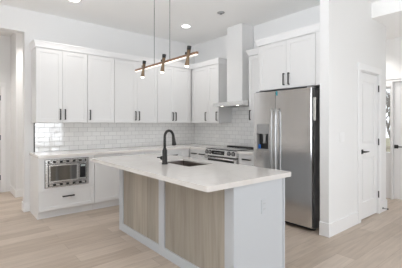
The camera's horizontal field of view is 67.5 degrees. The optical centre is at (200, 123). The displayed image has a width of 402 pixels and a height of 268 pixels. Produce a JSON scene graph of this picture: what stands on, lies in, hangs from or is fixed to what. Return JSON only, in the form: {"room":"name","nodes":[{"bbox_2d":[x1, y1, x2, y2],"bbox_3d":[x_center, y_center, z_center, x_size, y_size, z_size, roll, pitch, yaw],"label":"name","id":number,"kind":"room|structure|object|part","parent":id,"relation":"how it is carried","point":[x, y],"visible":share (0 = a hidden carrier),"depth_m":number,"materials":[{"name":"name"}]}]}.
{"room":"kitchen","nodes":[
{"label":"kitchen","id":0,"kind":"room"},
{"bbox_2d":[0,35,10,191],"bbox_3d":[-5.305,-0.205,5.001,4.200,3.120,0.230,0,0,-40],"label":"wall","id":1,"kind":"structure","parent":0,"point":[5,41],"depth_m":6.03,"materials":[{"name":"white paint"}]},
{"bbox_2d":[0,82,5,191],"bbox_3d":[-4.292,0.265,5.675,1.040,2.180,0.022,0,0,-40],"label":"trim","id":2,"kind":"structure","parent":1,"relation":"attached to","point":[2,84],"depth_m":5.97,"materials":[{"name":"white paint"}]},
{"bbox_2d":[11,33,22,189],"bbox_3d":[-2.359,-0.205,6.939,3.390,3.120,0.800,0,0,-40],"label":"wall","id":3,"kind":"structure","parent":0,"point":[16,38],"depth_m":5.60,"materials":[{"name":"white paint"}]},
{"bbox_2d":[10,184,22,197],"bbox_3d":[-3.012,1.285,6.303,1.605,0.140,0.683,0,0,-40],"label":"baseboard","id":4,"kind":"structure","parent":3,"relation":"attached to","point":[16,193],"depth_m":5.59,"materials":[{"name":"white paint"}]},
{"bbox_2d":[0,4,194,202],"bbox_3d":[-2.909,-0.205,4.576,7.350,3.120,0.160,0,0,-40],"label":"wall","id":5,"kind":"structure","parent":0,"point":[32,24],"depth_m":4.96,"materials":[{"name":"white paint"}]},
{"bbox_2d":[22,201,29,211],"bbox_3d":[-2.741,1.285,4.705,0.084,0.140,0.175,0,0,-40],"label":"baseboard","id":6,"kind":"structure","parent":5,"relation":"attached to","point":[25,206],"depth_m":4.64,"materials":[{"name":"white paint"}]},
{"bbox_2d":[31,47,86,122],"bbox_3d":[-2.234,-0.580,4.779,0.750,1.120,0.385,0,0,-40],"label":"upper cabinet","id":7,"kind":"object","parent":5,"relation":"attached to","point":[58,77],"visible":1,"depth_m":4.62,"materials":[{"name":"white paint"}]},
{"bbox_3d":[-2.288,-0.575,4.544,0.365,1.106,0.019,0,0,-40],"label":"door","id":8,"kind":"part","parent":7,"relation":"part of","materials":[{"name":"white paint"}]},
{"bbox_3d":[-1.999,-0.575,4.783,0.379,1.106,0.019,0,0,-40],"label":"door","id":9,"kind":"part","parent":7,"relation":"part of","materials":[{"name":"white paint"}]},
{"bbox_2d":[29,39,226,68],"bbox_3d":[-1.097,-1.189,5.412,3.485,0.096,0.826,0,0,-24],"label":"crown molding","id":10,"kind":"structure","parent":7,"relation":"on","point":[35,42],"depth_m":5.13,"materials":[{"name":"white paint"}]},
{"bbox_2d":[87,54,113,122],"bbox_3d":[-1.768,-0.580,5.165,0.454,1.120,0.385,0,0,-40],"label":"upper cabinet","id":11,"kind":"object","parent":5,"relation":"attached to","point":[100,69],"visible":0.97,"depth_m":5.04,"materials":[{"name":"white paint"}]},
{"bbox_2d":[34,123,194,151],"bbox_3d":[-1.381,0.211,5.727,3.203,0.458,0.012,0,0,-40],"label":"tile backsplash","id":12,"kind":"structure","parent":5,"relation":"attached to","point":[47,136],"depth_m":5.44,"materials":[{"name":"white tile"}]},
{"bbox_2d":[114,58,156,122],"bbox_3d":[-1.260,-0.580,5.585,0.857,1.120,0.385,0,0,-40],"label":"upper cabinet","id":13,"kind":"object","parent":5,"relation":"attached to","point":[135,97],"visible":0.89,"depth_m":5.43,"materials":[{"name":"white paint"}]},
{"bbox_3d":[-1.332,-0.575,5.335,0.425,1.106,0.019,0,0,-40],"label":"door","id":14,"kind":"part","parent":13,"relation":"part of","materials":[{"name":"white paint"}]},
{"bbox_3d":[-1.002,-0.575,5.608,0.426,1.106,0.019,0,0,-40],"label":"door","id":15,"kind":"part","parent":13,"relation":"part of","materials":[{"name":"white paint"}]},
{"bbox_2d":[157,65,190,122],"bbox_3d":[-0.611,-0.580,6.122,0.822,1.120,0.385,0,0,-40],"label":"upper cabinet","id":16,"kind":"object","parent":5,"relation":"attached to","point":[173,85],"visible":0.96,"depth_m":5.97,"materials":[{"name":"white paint"}]},
{"bbox_3d":[-0.689,-0.575,5.867,0.374,1.106,0.019,0,0,-40],"label":"door","id":17,"kind":"part","parent":16,"relation":"part of","materials":[{"name":"white paint"}]},
{"bbox_3d":[-0.389,-0.575,6.115,0.400,1.106,0.019,0,0,-40],"label":"door","id":18,"kind":"part","parent":16,"relation":"part of","materials":[{"name":"white paint"}]},
{"bbox_2d":[0,191,401,267],"bbox_3d":[-0.575,1.405,3.126,9.400,0.100,10.850,0,0,-40],"label":"floor","id":19,"kind":"structure","parent":0,"point":[94,238],"depth_m":3.41,"materials":[{"name":"brown wood"}]},
{"bbox_2d":[30,155,93,219],"bbox_3d":[-2.151,0.919,4.672,0.782,0.872,0.654,0,0,-40],"label":"base cabinet","id":20,"kind":"object","parent":19,"relation":"on","point":[57,201],"visible":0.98,"depth_m":4.43,"materials":[{"name":"white paint"}]},
{"bbox_3d":[-1.971,0.721,4.455,0.780,0.476,0.019,0,0,-40],"label":"frame","id":21,"kind":"part","parent":20,"relation":"part of","materials":[{"name":"white paint"}]},
{"bbox_3d":[-1.971,1.098,4.455,0.779,0.270,0.019,0,0,-40],"label":"drawer","id":22,"kind":"part","parent":20,"relation":"part of","materials":[{"name":"white paint"}]},
{"bbox_2d":[45,157,88,188],"bbox_3d":[-2.092,0.711,4.592,0.616,0.406,0.456,0,0,-40],"label":"microwave","id":23,"kind":"object","parent":20,"relation":"in","point":[68,171],"visible":0.98,"depth_m":4.41,"materials":[{"name":"grey metal"}]},
{"bbox_3d":[-2.000,0.711,4.397,0.413,0.254,0.029,0,0,-40],"label":"door","id":24,"kind":"part","parent":23,"relation":"part of","materials":[{"name":"silver metal"}]},
{"bbox_3d":[-1.797,0.711,4.564,0.101,0.254,0.029,0,0,-40],"label":"control panel","id":25,"kind":"part","parent":23,"relation":"part of","materials":[{"name":"black glass"}]},
{"bbox_2d":[93,153,120,209],"bbox_3d":[-1.678,0.919,5.064,0.440,0.872,0.654,0,0,-40],"label":"base cabinet","id":26,"kind":"object","parent":19,"relation":"on","point":[106,178],"visible":0.59,"depth_m":4.83,"materials":[{"name":"white paint"}]},
{"bbox_2d":[121,152,143,155],"bbox_3d":[-1.340,0.919,5.343,0.430,0.872,0.654,0,0,-40],"label":"base cabinet","id":27,"kind":"object","parent":19,"relation":"on","point":[132,153],"visible":0.1,"depth_m":5.12,"materials":[{"name":"white paint"}]},
{"bbox_2d":[144,149,188,156],"bbox_3d":[-0.789,0.919,5.799,0.994,0.872,0.654,0,0,-40],"label":"base cabinet","id":28,"kind":"object","parent":19,"relation":"on","point":[180,152],"visible":0.16,"depth_m":5.69,"materials":[{"name":"white paint"}]},
{"bbox_3d":[-0.818,0.582,5.410,0.451,0.186,0.019,0,0,-40],"label":"drawer","id":29,"kind":"part","parent":28,"relation":"part of","materials":[{"name":"white paint"}]},
{"bbox_3d":[-0.495,0.582,5.677,0.382,0.186,0.019,0,0,-40],"label":"drawer","id":30,"kind":"part","parent":28,"relation":"part of","materials":[{"name":"white paint"}]},
{"bbox_2d":[189,149,207,159],"bbox_3d":[-0.029,0.919,6.115,0.644,0.872,1.130,0,0,-40],"label":"base cabinet","id":31,"kind":"object","parent":19,"relation":"on","point":[193,153],"visible":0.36,"depth_m":5.71,"materials":[{"name":"white paint"}]},
{"bbox_2d":[29,144,222,158],"bbox_3d":[-1.042,0.461,5.278,3.273,0.040,1.135,0,0,-40],"label":"countertop","id":32,"kind":"structure","parent":31,"relation":"on","point":[67,153],"depth_m":5.01,"materials":[{"name":"white stone"}]},
{"bbox_3d":[-0.116,0.582,5.787,0.019,0.186,0.242,0,0,-40],"label":"drawer","id":33,"kind":"part","parent":31,"relation":"part of","materials":[{"name":"white paint"}]},
{"bbox_3d":[0.041,0.582,5.598,0.019,0.186,0.242,0,0,-40],"label":"drawer","id":34,"kind":"part","parent":31,"relation":"part of","materials":[{"name":"white paint"}]},
{"bbox_2d":[119,169,284,267],"bbox_3d":[-0.148,0.918,3.295,0.652,0.874,2.053,0,0,-40],"label":"kitchen island","id":35,"kind":"object","parent":19,"relation":"on","point":[188,227],"visible":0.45,"depth_m":2.65,"materials":[{"name":"grey paint"}]},
{"bbox_3d":[-0.701,0.886,3.487,0.014,0.752,0.861,0,0,-40],"label":"wood panel","id":36,"kind":"part","parent":35,"relation":"part of","materials":[{"name":"brown wood"}]},
{"bbox_3d":[-0.394,0.918,3.104,0.030,0.873,2.035,0,0,-40],"label":"frame","id":37,"kind":"part","parent":35,"relation":"part of","materials":[{"name":"grey paint"}]},
{"bbox_2d":[91,153,290,191],"bbox_3d":[-0.291,0.460,3.327,1.032,0.040,2.302,0,0,-40],"label":"island countertop","id":38,"kind":"structure","parent":35,"relation":"on","point":[216,175],"depth_m":2.79,"materials":[{"name":"white stone"}]},
{"bbox_2d":[157,129,175,163],"bbox_3d":[-0.374,0.250,3.350,0.207,0.380,0.107,0,0,-40],"label":"faucet","id":39,"kind":"object","parent":38,"relation":"on","point":[163,157],"visible":1,"depth_m":3.29,"materials":[{"name":"black metal"}]},
{"bbox_3d":[-0.355,0.165,3.340,0.139,0.210,0.028,0,0,-40],"label":"spout","id":40,"kind":"part","parent":39,"relation":"part of","materials":[{"name":"black metal"}]},
{"bbox_2d":[167,161,206,166],"bbox_3d":[-0.175,0.577,3.444,0.374,0.236,0.604,0,0,-40],"label":"sink","id":41,"kind":"object","parent":38,"relation":"in","point":[184,163],"visible":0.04,"depth_m":3.69,"materials":[{"name":"grey metal"}]},
{"bbox_3d":[-0.079,0.886,2.736,0.014,0.752,0.881,0,0,-40],"label":"wood panel","id":42,"kind":"part","parent":35,"relation":"part of","materials":[{"name":"brown wood"}]},
{"bbox_3d":[0.500,0.918,2.511,0.652,0.873,0.018,0,0,-40],"label":"panel","id":43,"kind":"part","parent":35,"relation":"part of","materials":[{"name":"grey paint"}]},
{"bbox_2d":[261,199,266,213],"bbox_3d":[0.530,0.690,2.525,0.070,0.116,0.009,0,0,-40],"label":"outlet","id":44,"kind":"object","parent":35,"relation":"attached to","point":[264,201],"visible":1,"depth_m":2.52,"materials":[{"name":"grey paint"}]},
{"bbox_2d":[204,145,253,163],"bbox_3d":[0.546,0.882,5.353,0.683,0.945,0.768,0,0,-40],"label":"range","id":45,"kind":"object","parent":19,"relation":"on","point":[228,154],"visible":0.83,"depth_m":5.18,"materials":[{"name":"grey metal"}]},
{"bbox_3d":[0.308,0.593,5.156,0.065,0.026,0.706,0,0,-40],"label":"handle","id":46,"kind":"part","parent":45,"relation":"part of","materials":[{"name":"silver metal"}]},
{"bbox_3d":[0.341,0.499,5.183,0.063,0.112,0.764,0,0,-40],"label":"control panel","id":47,"kind":"part","parent":45,"relation":"part of","materials":[{"name":"silver metal"}]},
{"bbox_3d":[0.348,0.833,5.190,0.043,0.505,0.760,0,0,-40],"label":"door","id":48,"kind":"part","parent":45,"relation":"part of","materials":[{"name":"silver metal"}]},
{"bbox_2d":[207,146,253,150],"bbox_3d":[0.557,0.434,5.362,0.565,0.010,0.768,0,0,-40],"label":"cooktop","id":49,"kind":"object","parent":45,"relation":"in","point":[225,148],"depth_m":5.27,"materials":[{"name":"grey"}]},
{"bbox_2d":[238,154,253,165],"bbox_3d":[0.961,0.919,4.919,0.644,0.872,0.420,0,0,-40],"label":"base cabinet","id":50,"kind":"object","parent":19,"relation":"on","point":[243,159],"visible":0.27,"depth_m":4.76,"materials":[{"name":"white paint"}]},
{"bbox_2d":[237,150,253,154],"bbox_3d":[0.966,0.461,4.925,0.628,0.040,0.422,0,0,-40],"label":"countertop","id":51,"kind":"structure","parent":50,"relation":"on","point":[247,152],"depth_m":4.82,"materials":[{"name":"white stone"}]},
{"bbox_2d":[258,46,262,91],"bbox_3d":[1.113,0.090,4.758,0.617,2.530,0.021,0,0,-40],"label":"panel","id":52,"kind":"object","parent":19,"relation":"on","point":[259,46],"visible":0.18,"depth_m":4.57,"materials":[{"name":"white paint"}]},
{"bbox_2d":[254,86,319,230],"bbox_3d":[1.341,0.441,4.298,0.814,1.828,0.950,0,0,-40],"label":"refrigerator","id":53,"kind":"object","parent":19,"relation":"on","point":[286,122],"visible":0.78,"depth_m":3.91,"materials":[{"name":"grey metal"}]},
{"bbox_3d":[0.924,0.420,4.318,0.070,1.746,0.388,0,0,-40],"label":"freezer door","id":54,"kind":"part","parent":53,"relation":"part of","materials":[{"name":"silver metal"}]},
{"bbox_3d":[0.982,0.260,4.149,0.070,0.951,0.027,0,0,-40],"label":"handle","id":55,"kind":"part","parent":53,"relation":"part of","materials":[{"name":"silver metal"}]},
{"bbox_3d":[1.024,0.260,4.098,0.070,0.951,0.027,0,0,-40],"label":"handle","id":56,"kind":"part","parent":53,"relation":"part of","materials":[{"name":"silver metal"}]},
{"bbox_3d":[1.223,0.420,3.957,0.070,1.746,0.538,0,0,-40],"label":"fridge door","id":57,"kind":"part","parent":53,"relation":"part of","materials":[{"name":"silver metal"}]},
{"bbox_2d":[0,0,401,44],"bbox_3d":[-0.575,-1.715,3.126,9.400,0.340,10.850,0,0,-40],"label":"ceiling","id":58,"kind":"structure","parent":0,"point":[136,16],"depth_m":4.76,"materials":[{"name":"white paint"}]},
{"bbox_2d":[135,0,197,77],"bbox_3d":[-0.464,-1.172,3.523,0.114,1.186,1.316,0,0,-40],"label":"pendant lamp","id":59,"kind":"object","parent":58,"relation":"hanging from","point":[188,54],"visible":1,"depth_m":3.43,"materials":[{"name":"brown wood"}]},
{"bbox_2d":[181,24,190,27],"bbox_3d":[-0.269,-1.759,5.415,0.190,0.011,0.190,0,0,-40],"label":"recessed light","id":60,"kind":"object","parent":58,"relation":"in","point":[183,25],"visible":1,"depth_m":5.39,"materials":[{"name":"white paint"}]},
{"bbox_2d":[195,5,319,68],"bbox_3d":[0.994,-0.205,5.505,0.150,3.120,3.384,0,0,-40],"label":"wall","id":61,"kind":"structure","parent":0,"point":[215,48],"depth_m":5.20,"materials":[{"name":"white paint"}]},
{"bbox_2d":[191,63,230,122],"bbox_3d":[0.082,-0.580,6.187,0.385,1.120,1.160,0,0,-40],"label":"upper cabinet","id":62,"kind":"object","parent":61,"relation":"attached to","point":[208,83],"visible":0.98,"depth_m":5.84,"materials":[{"name":"white paint"}]},
{"bbox_3d":[-0.022,-0.575,6.082,0.019,1.106,0.487,0,0,-40],"label":"door","id":63,"kind":"part","parent":62,"relation":"part of","materials":[{"name":"white paint"}]},
{"bbox_3d":[0.236,-0.575,5.769,0.019,1.106,0.317,0,0,-40],"label":"door","id":64,"kind":"part","parent":62,"relation":"part of","materials":[{"name":"white paint"}]},
{"bbox_2d":[195,107,253,146],"bbox_3d":[0.600,-0.102,5.854,0.010,1.085,2.320,0,0,-40],"label":"tile backsplash","id":65,"kind":"structure","parent":61,"relation":"attached to","point":[239,132],"depth_m":5.86,"materials":[{"name":"white tile"}]},
{"bbox_2d":[213,23,252,107],"bbox_3d":[0.640,-1.038,5.413,0.488,1.453,0.732,0,0,-40],"label":"range hood","id":66,"kind":"object","parent":61,"relation":"attached to","point":[239,36],"visible":0.94,"depth_m":5.35,"materials":[{"name":"white paint"}]},
{"bbox_2d":[249,55,257,122],"bbox_3d":[1.060,-0.580,5.004,0.385,1.120,0.424,0,0,-40],"label":"upper cabinet","id":67,"kind":"object","parent":61,"relation":"attached to","point":[253,60],"visible":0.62,"depth_m":5.01,"materials":[{"name":"white paint"}]},
{"bbox_2d":[259,31,319,91],"bbox_3d":[1.433,-0.836,4.341,0.655,0.678,1.026,0,0,-40],"label":"upper cabinet","id":68,"kind":"object","parent":61,"relation":"attached to","point":[289,64],"depth_m":4.13,"materials":[{"name":"white paint"}]},
{"bbox_3d":[1.043,-0.831,4.371,0.019,0.664,0.479,0,0,-40],"label":"door","id":69,"kind":"part","parent":68,"relation":"part of","materials":[{"name":"white paint"}]},
{"bbox_2d":[246,22,319,56],"bbox_3d":[1.280,-1.208,4.527,0.653,0.134,1.510,0,0,-40],"label":"crown molding","id":70,"kind":"structure","parent":68,"relation":"on","point":[315,27],"depth_m":4.18,"materials":[{"name":"white paint"}]},
{"bbox_3d":[1.333,-0.831,4.021,0.019,0.664,0.424,0,0,-40],"label":"door","id":71,"kind":"part","parent":68,"relation":"part of","materials":[{"name":"white paint"}]},
{"bbox_3d":[1.738,-0.836,4.002,0.617,0.678,0.115,0,0,-40],"label":"filler panel","id":72,"kind":"part","parent":68,"relation":"part of","materials":[{"name":"white wood"}]},
{"bbox_2d":[319,199,386,237],"bbox_3d":[1.121,1.272,5.512,1.836,0.165,3.495,0,0,-40],"label":"baseboard","id":73,"kind":"structure","parent":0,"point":[328,230],"depth_m":3.76,"materials":[{"name":"white paint"}]},
{"bbox_2d":[320,0,385,222],"bbox_3d":[2.189,-0.205,4.222,1.805,3.120,0.115,0,0,-40],"label":"wall","id":74,"kind":"structure","parent":0,"point":[349,36],"depth_m":3.82,"materials":[{"name":"white paint"}]},
{"bbox_2d":[357,62,381,223],"bbox_3d":[2.407,0.260,4.386,0.812,2.190,0.138,0,0,-40],"label":"trim","id":75,"kind":"structure","parent":74,"relation":"attached to","point":[360,66],"depth_m":4.41,"materials":[{"name":"white paint"}]},
{"bbox_2d":[361,72,378,219],"bbox_3d":[2.440,0.306,4.359,0.638,2.073,0.093,0,0,-40],"label":"door","id":76,"kind":"structure","parent":74,"relation":"in","point":[368,81],"depth_m":4.37,"materials":[{"name":"white paint"}]},
{"bbox_2d":[386,36,401,74],"bbox_3d":[2.989,-0.095,6.074,0.150,2.900,10.850,0,0,-40],"label":"wall","id":77,"kind":"structure","parent":0,"point":[393,45],"depth_m":5.38,"materials":[{"name":"white paint"}]},
{"bbox_2d":[386,87,390,198],"bbox_3d":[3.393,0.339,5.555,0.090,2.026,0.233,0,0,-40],"label":"door","id":78,"kind":"structure","parent":77,"relation":"in","point":[388,154],"depth_m":5.46,"materials":[{"name":"white paint"}]},
{"bbox_2d":[386,74,401,199],"bbox_3d":[3.704,0.235,5.179,0.160,2.240,1.460,0,0,-40],"label":"trim","id":79,"kind":"structure","parent":77,"relation":"attached to","point":[390,79],"depth_m":5.41,"materials":[{"name":"white paint"}]},
{"bbox_2d":[394,82,401,199],"bbox_3d":[3.768,0.297,5.060,0.093,2.085,0.935,0,0,-40],"label":"door","id":80,"kind":"structure","parent":77,"relation":"in","point":[398,85],"depth_m":5.37,"materials":[{"name":"white paint"}]},
{"label":"outside","id":81,"kind":"structure","parent":0,"visible":0},
{"bbox_2d":[386,138,389,151],"bbox_3d":[14.635,1.730,18.596,33.740,0.150,50.000,0,0,-40],"label":"ground","id":82,"kind":"structure","parent":81,"point":[387,139],"depth_m":25.55,"materials":[{"name":"beige"}]},
{"bbox_2d":[386,90,389,137],"bbox_3d":[7.379,-0.226,11.041,2.387,3.777,4.033,0,0,21],"label":"bare tree","id":83,"kind":"object","parent":82,"relation":"on","point":[388,96],"visible":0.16,"depth_m":11.78,"materials":[{"name":"grey plant"}]}
]}

